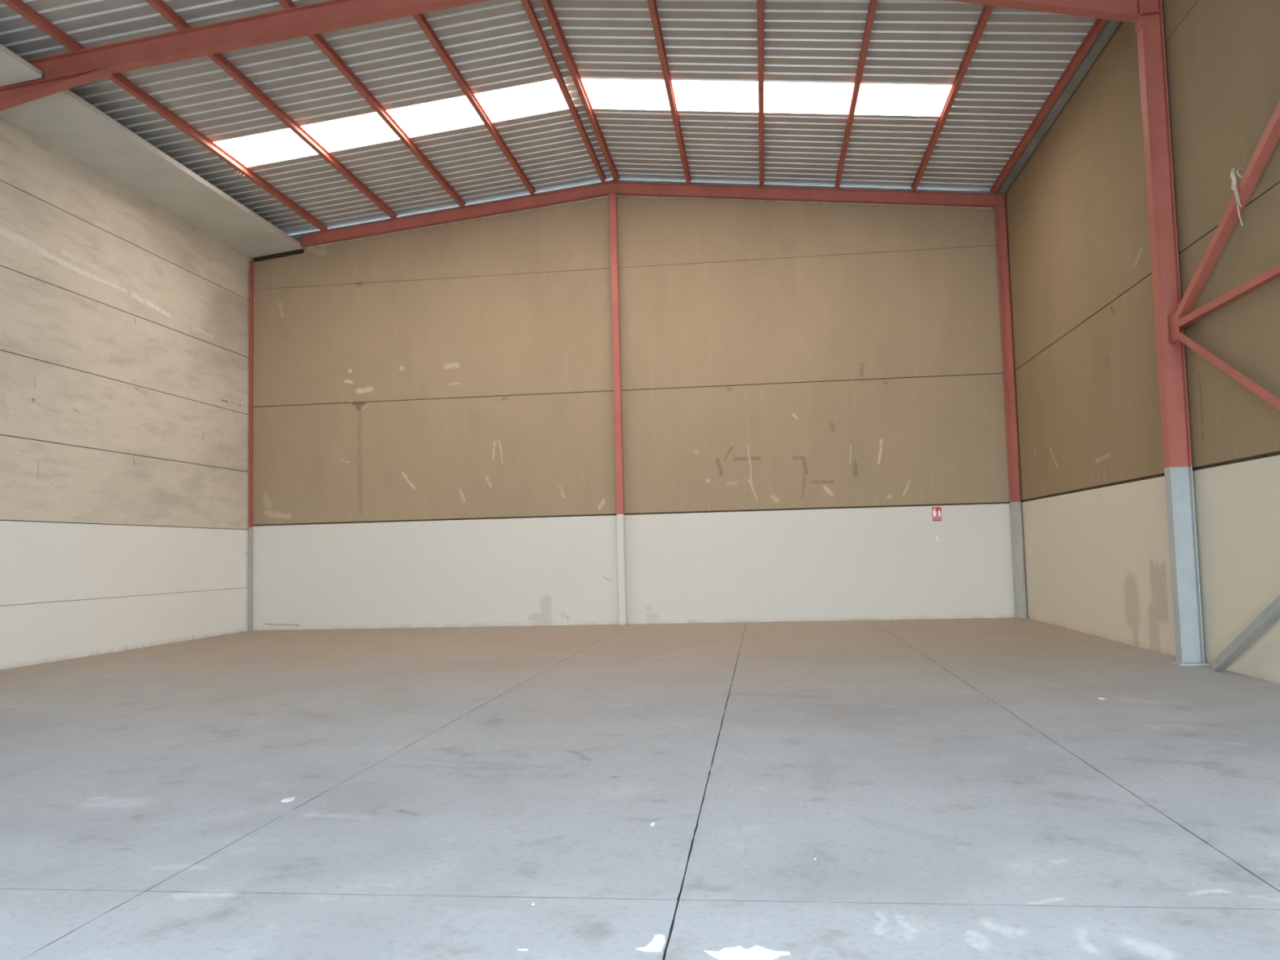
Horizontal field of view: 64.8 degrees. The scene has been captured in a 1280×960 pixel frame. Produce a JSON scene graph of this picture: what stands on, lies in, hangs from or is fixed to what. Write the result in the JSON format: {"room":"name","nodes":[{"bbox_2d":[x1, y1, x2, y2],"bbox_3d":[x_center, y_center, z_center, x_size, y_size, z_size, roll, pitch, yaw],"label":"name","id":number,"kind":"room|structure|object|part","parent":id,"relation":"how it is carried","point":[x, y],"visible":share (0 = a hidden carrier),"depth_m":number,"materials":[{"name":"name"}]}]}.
{"room":"warehouse","nodes":[
{"label":"warehouse","id":0,"kind":"room"},
{"bbox_2d":[0,116,251,670],"bbox_3d":[-9.674,-1.694,9.976,0.302,8.500,23.160,-2,-4,7],"label":"wall","id":1,"kind":"structure","parent":0,"point":[125,323],"depth_m":16.59,"materials":[{"name":"white paint"}]},
{"bbox_2d":[0,44,42,86],"bbox_3d":[-9.069,-5.578,9.562,1.254,0.244,7.960,-2,-4,7],"label":"concrete ledge","id":2,"kind":"object","parent":1,"relation":"attached to","point":[14,69],"visible":1,"depth_m":13.19,"materials":[{"name":"white concrete"}]},
{"bbox_3d":[-8.723,-2.228,17.245,0.119,1.193,7.988,-2,-4,7],"label":"wall panel","id":3,"kind":"part","parent":1,"relation":"part of","materials":[{"name":"grey concrete"}]},
{"bbox_3d":[-8.692,-1.030,17.159,0.120,1.186,7.988,-2,-4,7],"label":"wall panel","id":4,"kind":"part","parent":1,"relation":"part of","materials":[{"name":"grey concrete"}]},
{"bbox_3d":[-8.663,0.166,17.073,0.117,1.188,7.988,-2,-4,7],"label":"wall panel","id":5,"kind":"part","parent":1,"relation":"part of","materials":[{"name":"grey concrete"}]},
{"bbox_3d":[-8.633,1.361,16.987,0.116,1.185,7.988,-2,-4,7],"label":"wall panel","id":6,"kind":"part","parent":1,"relation":"part of","materials":[{"name":"white paint"}]},
{"bbox_3d":[-8.604,2.445,16.909,0.119,0.975,7.988,-2,-4,7],"label":"wall panel","id":7,"kind":"part","parent":1,"relation":"part of","materials":[{"name":"white paint"}]},
{"bbox_3d":[-8.753,-3.439,17.332,0.121,1.212,7.988,-2,-4,7],"label":"wall panel","id":8,"kind":"part","parent":1,"relation":"part of","materials":[{"name":"grey concrete"}]},
{"bbox_3d":[-8.783,-4.654,17.419,0.122,1.202,7.988,-2,-4,7],"label":"wall panel","id":9,"kind":"part","parent":1,"relation":"part of","materials":[{"name":"grey concrete"}]},
{"bbox_2d":[0,88,302,257],"bbox_3d":[-8.136,-5.091,17.503,1.164,0.234,7.660,-2,-4,7],"label":"concrete ledge","id":10,"kind":"object","parent":1,"relation":"attached to","point":[64,120],"visible":0.83,"depth_m":16.61,"materials":[{"name":"beige concrete"}]},
{"bbox_2d":[0,0,488,111],"bbox_3d":[-5.336,-5.705,13.231,7.720,1.383,0.170,-2,-4,7],"label":"rafter","id":11,"kind":"object","parent":1,"relation":"attached to","point":[62,72],"visible":1,"depth_m":13.26,"materials":[{"name":"red paint"}]},
{"bbox_2d":[0,0,328,231],"bbox_3d":[-7.968,-6.015,9.891,0.093,0.138,22.860,-2,-4,7],"label":"roof purlin","id":12,"kind":"structure","parent":11,"relation":"on","point":[20,6],"depth_m":15.45,"materials":[{"name":"red paint"}]},
{"bbox_2d":[145,0,398,219],"bbox_3d":[-6.464,-6.222,9.719,0.093,0.138,22.860,-2,-4,7],"label":"roof purlin","id":13,"kind":"structure","parent":11,"relation":"on","point":[160,6],"depth_m":15.80,"materials":[{"name":"red paint"}]},
{"bbox_2d":[276,0,466,207],"bbox_3d":[-5.014,-6.422,9.554,0.093,0.138,22.860,-2,-4,7],"label":"roof purlin","id":14,"kind":"structure","parent":11,"relation":"on","point":[318,39],"depth_m":16.11,"materials":[{"name":"red paint"}]},
{"bbox_2d":[413,13,536,195],"bbox_3d":[-3.555,-6.624,9.388,0.093,0.138,22.860,-2,-4,7],"label":"roof purlin","id":15,"kind":"structure","parent":11,"relation":"on","point":[420,19],"depth_m":16.11,"materials":[{"name":"red paint"}]},
{"bbox_2d":[520,0,606,182],"bbox_3d":[-2.110,-6.823,9.223,0.093,0.138,22.860,-2,-4,7],"label":"roof purlin","id":16,"kind":"structure","parent":11,"relation":"on","point":[527,6],"depth_m":16.04,"materials":[{"name":"red paint"}]},
{"bbox_2d":[0,0,1097,235],"bbox_3d":[-2.059,-6.526,9.166,15.735,0.874,23.360,-2,-4,7],"label":"ceiling","id":17,"kind":"structure","parent":0,"point":[1020,56],"depth_m":15.52,"materials":[{"name":"metal"}]},
{"bbox_2d":[213,79,568,167],"bbox_3d":[-4.124,-5.997,16.995,5.920,0.656,1.090,-2,-4,7],"label":"window","id":18,"kind":"structure","parent":17,"relation":"attached to","point":[541,97],"depth_m":16.96,"materials":[{"name":"white plastic"}]},
{"bbox_3d":[-6.301,-5.697,17.243,1.520,0.203,1.090,-2,-4,7],"label":"skylight pane","id":19,"kind":"part","parent":18,"relation":"part of","materials":[{"name":"white plastic"}]},
{"bbox_3d":[-4.824,-5.901,17.074,1.465,0.197,1.090,-2,-4,7],"label":"skylight pane","id":20,"kind":"part","parent":18,"relation":"part of","materials":[{"name":"white plastic"}]},
{"bbox_3d":[-3.370,-6.101,16.909,1.475,0.198,1.090,-2,-4,7],"label":"skylight pane","id":21,"kind":"part","parent":18,"relation":"part of","materials":[{"name":"white plastic"}]},
{"bbox_3d":[-1.918,-6.302,16.743,1.460,0.196,1.090,-2,-4,7],"label":"skylight pane","id":22,"kind":"part","parent":18,"relation":"part of","materials":[{"name":"white plastic"}]},
{"bbox_2d":[581,78,951,116],"bbox_3d":[1.978,-6.207,16.322,5.805,0.644,1.120,-2,-4,7],"label":"window","id":23,"kind":"structure","parent":17,"relation":"attached to","point":[898,100],"depth_m":16.29,"materials":[{"name":"white plastic"}]},
{"bbox_3d":[-0.195,-6.357,16.600,1.436,0.194,1.120,-2,-4,7],"label":"skylight pane","id":24,"kind":"part","parent":23,"relation":"part of","materials":[{"name":"white plastic"}]},
{"bbox_3d":[1.239,-6.258,16.416,1.447,0.195,1.120,-2,-4,7],"label":"skylight pane","id":25,"kind":"part","parent":23,"relation":"part of","materials":[{"name":"white plastic"}]},
{"bbox_3d":[2.685,-6.158,16.231,1.460,0.196,1.120,-2,-4,7],"label":"skylight pane","id":26,"kind":"part","parent":23,"relation":"part of","materials":[{"name":"white plastic"}]},
{"bbox_3d":[4.138,-6.058,16.045,1.462,0.197,1.120,-2,-4,7],"label":"skylight pane","id":27,"kind":"part","parent":23,"relation":"part of","materials":[{"name":"white plastic"}]},
{"bbox_2d":[251,192,1015,630],"bbox_3d":[-0.491,-1.515,20.373,16.215,9.169,0.300,-2,-4,7],"label":"wall","id":28,"kind":"structure","parent":0,"point":[802,384],"depth_m":20.16,"materials":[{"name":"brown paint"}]},
{"bbox_2d":[253,248,303,262],"bbox_3d":[-7.631,-4.742,21.309,1.100,0.210,0.029,-2,-4,7],"label":"trim","id":29,"kind":"structure","parent":28,"relation":"attached to","point":[301,251],"depth_m":21.30,"materials":[{"name":"black metal"}]},
{"bbox_3d":[-4.389,-5.059,21.008,7.756,1.812,0.120,-2,-4,7],"label":"gable panel","id":30,"kind":"part","parent":28,"relation":"part of","materials":[{"name":"brown concrete"}]},
{"bbox_3d":[-4.334,-2.907,20.853,7.756,2.496,0.120,-2,-4,7],"label":"wall panel","id":31,"kind":"part","parent":28,"relation":"part of","materials":[{"name":"brown concrete"}]},
{"bbox_3d":[-4.271,-0.422,20.674,7.756,2.463,0.120,-2,-4,7],"label":"wall panel","id":32,"kind":"part","parent":28,"relation":"part of","materials":[{"name":"brown concrete"}]},
{"bbox_3d":[-4.210,1.955,20.503,7.756,2.245,0.120,-2,-4,7],"label":"wall panel","id":33,"kind":"part","parent":28,"relation":"part of","materials":[{"name":"white paint"}]},
{"bbox_2d":[290,180,611,239],"bbox_3d":[-4.072,-5.569,20.928,7.070,0.823,0.026,-2,-4,7],"label":"trim","id":34,"kind":"structure","parent":28,"relation":"attached to","point":[295,236],"depth_m":20.91,"materials":[{"name":"metal"}]},
{"bbox_2d":[306,195,608,248],"bbox_3d":[-3.793,-5.332,20.873,6.520,0.699,0.033,-2,-4,7],"label":"trim","id":35,"kind":"structure","parent":28,"relation":"attached to","point":[603,197],"depth_m":20.85,"materials":[{"name":"red metal"}]},
{"bbox_2d":[611,179,991,193],"bbox_3d":[3.142,-5.800,20.053,7.470,0.874,0.026,-2,-4,7],"label":"trim","id":36,"kind":"structure","parent":28,"relation":"attached to","point":[612,180],"depth_m":20.03,"materials":[{"name":"metal"}]},
{"bbox_2d":[615,195,991,208],"bbox_3d":[3.128,-5.525,20.035,7.430,0.788,0.028,-2,-4,7],"label":"trim","id":37,"kind":"structure","parent":28,"relation":"attached to","point":[615,195],"depth_m":20.01,"materials":[{"name":"red metal"}]},
{"bbox_3d":[3.259,-5.321,20.082,7.635,1.812,0.120,-2,-4,7],"label":"gable panel","id":38,"kind":"part","parent":28,"relation":"part of","materials":[{"name":"brown concrete"}]},
{"bbox_3d":[3.313,-3.168,19.927,7.635,2.496,0.120,-2,-4,7],"label":"wall panel","id":39,"kind":"part","parent":28,"relation":"part of","materials":[{"name":"brown concrete"}]},
{"bbox_3d":[3.376,-0.683,19.748,7.635,2.463,0.120,-2,-4,7],"label":"wall panel","id":40,"kind":"part","parent":28,"relation":"part of","materials":[{"name":"brown concrete"}]},
{"bbox_3d":[3.437,1.694,19.577,7.635,2.245,0.120,-2,-4,7],"label":"wall panel","id":41,"kind":"part","parent":28,"relation":"part of","materials":[{"name":"white paint"}]},
{"bbox_2d":[931,506,942,521],"bbox_3d":[5.679,0.651,19.307,0.192,0.273,0.008,-2,-4,7],"label":"fire extinguisher sign","id":42,"kind":"object","parent":28,"relation":"attached to","point":[936,515],"visible":1,"depth_m":19.31,"materials":[{"name":"red plastic"}]},
{"bbox_2d":[0,617,1279,959],"bbox_3d":[-1.776,2.200,8.707,15.915,0.253,23.111,-2,-4,7],"label":"floor","id":43,"kind":"structure","parent":0,"point":[969,788],"depth_m":5.75,"materials":[{"name":"concrete"}]},
{"bbox_2d":[248,260,253,631],"bbox_3d":[-8.167,-0.755,21.046,0.150,7.740,0.130,-2,-4,7],"label":"steel column","id":44,"kind":"structure","parent":43,"relation":"on","point":[251,357],"depth_m":21.03,"materials":[{"name":"red metal"}]},
{"bbox_2d":[608,193,626,624],"bbox_3d":[-0.439,-1.468,20.122,0.135,8.636,0.160,-2,-4,7],"label":"steel column","id":45,"kind":"structure","parent":43,"relation":"on","point":[612,197],"depth_m":20.05,"materials":[{"name":"metal"}]},
{"bbox_2d":[299,182,610,247],"bbox_3d":[-3.841,-5.443,20.744,6.575,0.902,0.110,-2,-4,7],"label":"rafter","id":46,"kind":"object","parent":45,"relation":"attached to","point":[603,188],"visible":1,"depth_m":20.72,"materials":[{"name":"red paint"}]},
{"bbox_2d":[610,182,1004,207],"bbox_3d":[3.198,-5.630,19.888,7.610,1.009,0.110,-2,-4,7],"label":"rafter","id":47,"kind":"object","parent":45,"relation":"on","point":[862,196],"visible":1,"depth_m":19.85,"materials":[{"name":"red paint"}]},
{"bbox_2d":[994,194,1026,618],"bbox_3d":[7.018,-1.449,19.129,0.170,8.078,0.140,-2,-4,7],"label":"steel column","id":48,"kind":"structure","parent":43,"relation":"on","point":[1000,211],"depth_m":19.10,"materials":[{"name":"red metal"}]},
{"bbox_2d":[1134,0,1208,666],"bbox_3d":[6.040,-1.973,11.570,0.300,8.088,0.280,-2,-4,7],"label":"steel column","id":49,"kind":"structure","parent":43,"relation":"on","point":[1149,30],"depth_m":11.52,"materials":[{"name":"red metal"}]},
{"bbox_2d":[948,0,1142,22],"bbox_3d":[2.170,-5.962,12.322,7.410,1.381,0.170,-2,-4,7],"label":"rafter","id":50,"kind":"object","parent":49,"relation":"on","point":[1126,11],"visible":1,"depth_m":11.91,"materials":[{"name":"red paint"}]},
{"bbox_2d":[540,0,620,182],"bbox_3d":[-1.842,-6.833,9.191,0.093,0.138,22.860,-2,-4,7],"label":"roof purlin","id":51,"kind":"structure","parent":50,"relation":"on","point":[548,6],"depth_m":16.06,"materials":[{"name":"red paint"}]},
{"bbox_2d":[647,0,691,184],"bbox_3d":[-0.404,-6.734,9.007,0.093,0.138,22.860,-2,-4,7],"label":"purlin","id":52,"kind":"structure","parent":50,"relation":"on","point":[652,6],"depth_m":15.83,"materials":[{"name":"red paint"}]},
{"bbox_2d":[756,0,764,186],"bbox_3d":[1.036,-6.634,8.822,0.093,0.138,22.860,-2,-4,7],"label":"purlin","id":53,"kind":"structure","parent":50,"relation":"on","point":[760,3],"depth_m":15.57,"materials":[{"name":"red paint"}]},
{"bbox_2d":[834,0,877,189],"bbox_3d":[2.488,-6.534,8.636,0.093,0.138,22.860,-2,-4,7],"label":"purlin","id":54,"kind":"structure","parent":50,"relation":"on","point":[873,5],"depth_m":15.37,"materials":[{"name":"red paint"}]},
{"bbox_2d":[910,4,994,191],"bbox_3d":[3.943,-6.433,8.450,0.093,0.138,22.860,-2,-4,7],"label":"purlin","id":55,"kind":"structure","parent":50,"relation":"on","point":[987,10],"depth_m":15.30,"materials":[{"name":"red paint"}]},
{"bbox_2d":[989,18,1108,194],"bbox_3d":[5.420,-6.331,8.260,0.093,0.138,22.860,-2,-4,7],"label":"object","id":56,"kind":"structure","parent":50,"relation":"on","point":[1099,24],"depth_m":15.37,"materials":[{"name":"red paint"}]},
{"bbox_3d":[5.837,-5.614,11.846,0.013,0.700,0.170,-2,-4,7],"label":"cap plate","id":57,"kind":"part","parent":49,"relation":"part of","materials":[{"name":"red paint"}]},
{"bbox_3d":[6.142,2.049,11.281,0.300,0.020,0.280,-2,-4,7],"label":"plate","id":58,"kind":"part","parent":49,"relation":"part of","materials":[{"name":"grey paint"}]},
{"bbox_2d":[1168,100,1279,343],"bbox_3d":[5.559,-3.920,7.835,0.106,4.218,7.640,-2,-4,7],"label":"brace","id":59,"kind":"object","parent":49,"relation":"attached to","point":[1271,135],"visible":0.9,"depth_m":10.05,"materials":[{"name":"red paint"}]},
{"bbox_3d":[6.012,-1.718,11.359,0.010,0.310,0.250,-2,-4,7],"label":"gusset plate","id":60,"kind":"part","parent":59,"relation":"part of","materials":[{"name":"red paint"}]},
{"bbox_2d":[1177,263,1279,328],"bbox_3d":[5.594,-1.994,7.643,0.080,0.080,7.530,-2,-4,7],"label":"strut","id":61,"kind":"object","parent":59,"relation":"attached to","point":[1273,273],"visible":1,"depth_m":9.98,"materials":[{"name":"red paint"}]},
{"bbox_2d":[1230,168,1245,225],"bbox_3d":[5.808,-2.729,9.713,0.173,0.607,0.158,-2,-4,7],"label":"scrap","id":62,"kind":"object","parent":59,"relation":"hanging from","point":[1233,175],"visible":0.8,"depth_m":9.75,"materials":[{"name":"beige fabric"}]},
{"bbox_2d":[1178,332,1279,410],"bbox_3d":[5.669,-0.044,7.670,0.090,3.680,6.952,-2,-4,7],"label":"brace","id":63,"kind":"object","parent":49,"relation":"attached to","point":[1242,379],"visible":1,"depth_m":10.00,"materials":[{"name":"red paint"}]},
{"bbox_2d":[1211,595,1279,671],"bbox_3d":[5.629,-0.039,7.294,0.100,3.639,7.115,-2,-4,7],"label":"brace","id":64,"kind":"object","parent":43,"relation":"on","point":[1270,615],"visible":1,"depth_m":9.89,"materials":[{"name":"grey paint"}]},
{"bbox_2d":[1004,0,1279,684],"bbox_3d":[5.918,-2.176,8.085,0.300,8.400,23.160,-2,-4,7],"label":"wall","id":65,"kind":"structure","parent":0,"point":[1095,528],"depth_m":12.76,"materials":[{"name":"beige paint"}]},
{"bbox_2d":[997,19,1121,194],"bbox_3d":[5.531,-6.300,8.149,0.155,0.104,22.630,-2,-4,7],"label":"gutter","id":66,"kind":"object","parent":65,"relation":"attached to","point":[1110,26],"visible":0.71,"depth_m":15.29,"materials":[{"name":"grey metal"}]},
{"bbox_3d":[6.637,-5.338,15.665,0.120,1.013,7.788,-2,-4,7],"label":"wall panel","id":67,"kind":"part","parent":65,"relation":"part of","materials":[{"name":"brown concrete"}]},
{"bbox_3d":[6.745,-1.098,15.360,0.120,2.456,7.788,-2,-4,7],"label":"wall panel","id":68,"kind":"part","parent":65,"relation":"part of","materials":[{"name":"brown concrete"}]},
{"bbox_3d":[6.682,-3.583,15.539,0.120,2.503,7.788,-2,-4,7],"label":"wall panel","id":69,"kind":"part","parent":65,"relation":"part of","materials":[{"name":"brown concrete"}]},
{"bbox_3d":[6.806,1.287,15.188,0.120,2.255,7.788,-2,-4,7],"label":"wall panel","id":70,"kind":"part","parent":65,"relation":"part of","materials":[{"name":"beige paint"}]},
{"bbox_3d":[5.241,-6.119,4.349,0.120,1.008,15.052,-2,-4,7],"label":"wall panel","id":71,"kind":"part","parent":65,"relation":"part of","materials":[{"name":"brown concrete"}]},
{"bbox_3d":[5.286,-4.359,4.223,0.120,2.498,15.052,-2,-4,7],"label":"wall panel","id":72,"kind":"part","parent":65,"relation":"part of","materials":[{"name":"brown concrete"}]},
{"bbox_3d":[5.349,-1.877,4.044,0.120,2.456,15.052,-2,-4,7],"label":"wall panel","id":73,"kind":"part","parent":65,"relation":"part of","materials":[{"name":"brown concrete"}]},
{"bbox_3d":[5.410,0.509,3.873,0.120,2.255,15.052,-2,-4,7],"label":"wall panel","id":74,"kind":"part","parent":65,"relation":"part of","materials":[{"name":"beige paint"}]}
]}

